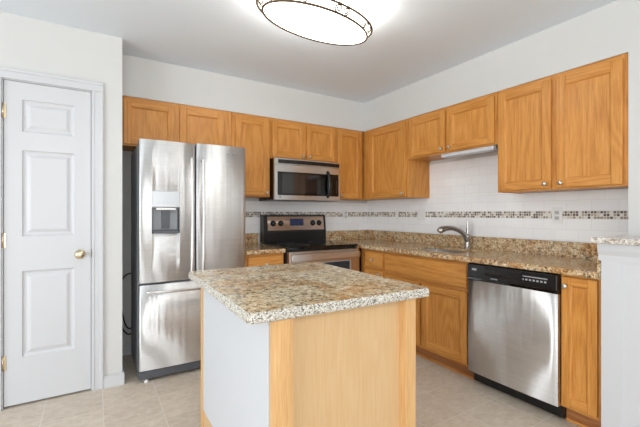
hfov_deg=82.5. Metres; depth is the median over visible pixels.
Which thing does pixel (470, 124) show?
upper cabinet
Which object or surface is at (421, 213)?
wall switch
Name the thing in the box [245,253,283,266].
base cabinet
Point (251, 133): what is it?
upper cabinet
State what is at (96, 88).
trim
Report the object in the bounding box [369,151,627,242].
wall
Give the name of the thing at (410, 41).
ceiling
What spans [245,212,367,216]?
trim
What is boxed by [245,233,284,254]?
countertop
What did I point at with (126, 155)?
wall
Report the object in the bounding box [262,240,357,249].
cooktop
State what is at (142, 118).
upper cabinet
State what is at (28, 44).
wall
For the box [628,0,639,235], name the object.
wall
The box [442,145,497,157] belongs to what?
light
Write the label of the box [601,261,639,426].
wall
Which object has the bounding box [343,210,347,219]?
wall outlet
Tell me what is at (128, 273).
power cord
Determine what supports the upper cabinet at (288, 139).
attached to the wall at (126, 155)
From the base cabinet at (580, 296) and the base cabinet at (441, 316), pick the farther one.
the base cabinet at (441, 316)
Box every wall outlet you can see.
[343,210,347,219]
[552,207,562,222]
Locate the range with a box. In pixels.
[260,215,359,270]
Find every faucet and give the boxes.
[437,219,470,248]
[463,234,470,248]
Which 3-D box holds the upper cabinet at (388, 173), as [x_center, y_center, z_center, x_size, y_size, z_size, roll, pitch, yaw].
[0.706,-0.540,4.034,0.352,0.765,0.980,0,0,-32]
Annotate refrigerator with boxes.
[131,139,244,382]
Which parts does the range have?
control panel, oven door, oven handle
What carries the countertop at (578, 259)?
on the base cabinet at (441, 316)
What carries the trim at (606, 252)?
attached to the wall at (620, 282)
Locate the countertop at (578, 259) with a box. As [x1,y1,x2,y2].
[326,230,600,279]
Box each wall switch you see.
[395,210,397,219]
[417,209,425,220]
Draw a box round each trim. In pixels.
[0,66,102,410]
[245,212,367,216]
[368,211,627,218]
[597,243,639,263]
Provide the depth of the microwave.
3.60 m
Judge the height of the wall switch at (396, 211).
0.116 m
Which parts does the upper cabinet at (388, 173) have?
frame, cabinet door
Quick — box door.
[2,80,91,406]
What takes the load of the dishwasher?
on the floor
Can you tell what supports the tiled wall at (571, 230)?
attached to the wall at (494, 152)
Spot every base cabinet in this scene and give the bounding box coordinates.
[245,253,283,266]
[361,248,384,276]
[384,251,473,379]
[561,274,600,426]
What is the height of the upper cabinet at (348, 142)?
0.765 m
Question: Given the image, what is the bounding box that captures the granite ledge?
[590,235,639,245]
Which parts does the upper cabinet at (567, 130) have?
cabinet door, cabinet door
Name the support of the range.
on the floor
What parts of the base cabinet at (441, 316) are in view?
cabinet door, false drawer, cabinet door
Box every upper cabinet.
[122,95,230,150]
[231,112,269,197]
[270,118,335,162]
[336,128,361,199]
[355,119,429,200]
[408,92,497,161]
[498,53,627,193]
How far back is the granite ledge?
1.84 m
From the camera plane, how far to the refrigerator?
2.72 m
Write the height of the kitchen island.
0.900 m
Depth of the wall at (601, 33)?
3.03 m
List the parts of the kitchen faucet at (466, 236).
spout, lever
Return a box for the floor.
[0,354,580,426]
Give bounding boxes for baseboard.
[103,372,123,388]
[122,344,131,354]
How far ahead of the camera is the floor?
2.29 m
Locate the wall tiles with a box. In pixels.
[429,155,514,197]
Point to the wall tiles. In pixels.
(474, 176)
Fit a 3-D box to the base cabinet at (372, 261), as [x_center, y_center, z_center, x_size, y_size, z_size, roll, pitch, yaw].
[0.746,0.779,3.680,0.657,0.862,0.348,0,0,-32]
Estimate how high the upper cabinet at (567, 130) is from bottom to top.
0.765 m
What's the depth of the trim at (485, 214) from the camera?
2.94 m
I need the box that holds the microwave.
[259,158,339,201]
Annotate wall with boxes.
[0,11,121,375]
[122,0,627,131]
[122,150,366,344]
[245,201,367,232]
[367,189,627,242]
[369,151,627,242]
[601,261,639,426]
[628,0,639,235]
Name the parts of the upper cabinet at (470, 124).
cabinet door, cabinet door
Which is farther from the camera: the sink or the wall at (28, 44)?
the sink
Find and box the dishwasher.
[467,263,566,417]
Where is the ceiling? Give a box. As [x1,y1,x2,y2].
[0,0,616,102]
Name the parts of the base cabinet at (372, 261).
cabinet door, drawer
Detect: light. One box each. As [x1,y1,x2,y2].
[256,0,372,45]
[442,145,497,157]
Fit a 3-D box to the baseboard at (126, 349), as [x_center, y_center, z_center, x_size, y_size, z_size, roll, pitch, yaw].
[-1.344,1.167,3.331,0.858,0.085,0.012,0,0,-32]
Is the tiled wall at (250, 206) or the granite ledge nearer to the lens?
the granite ledge
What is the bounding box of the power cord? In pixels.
[122,273,130,334]
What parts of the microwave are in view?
vent panel, door, handle, control panel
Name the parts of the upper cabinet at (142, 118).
cabinet door, cabinet door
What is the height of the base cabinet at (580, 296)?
0.862 m
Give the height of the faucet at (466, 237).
0.132 m
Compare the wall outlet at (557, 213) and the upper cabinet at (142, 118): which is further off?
the upper cabinet at (142, 118)
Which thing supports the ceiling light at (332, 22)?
attached to the ceiling
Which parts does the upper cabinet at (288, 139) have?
cabinet door, cabinet door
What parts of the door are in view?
knob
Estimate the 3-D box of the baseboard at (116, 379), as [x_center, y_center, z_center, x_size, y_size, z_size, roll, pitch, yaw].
[-3.208,1.167,1.463,4.282,0.085,0.013,0,0,-32]
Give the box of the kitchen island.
[188,262,428,426]
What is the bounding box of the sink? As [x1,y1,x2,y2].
[424,249,464,252]
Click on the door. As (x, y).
(46, 236)
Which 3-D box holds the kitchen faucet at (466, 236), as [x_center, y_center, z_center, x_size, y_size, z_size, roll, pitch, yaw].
[1.173,0.181,3.194,0.318,0.258,0.064,0,0,-11]

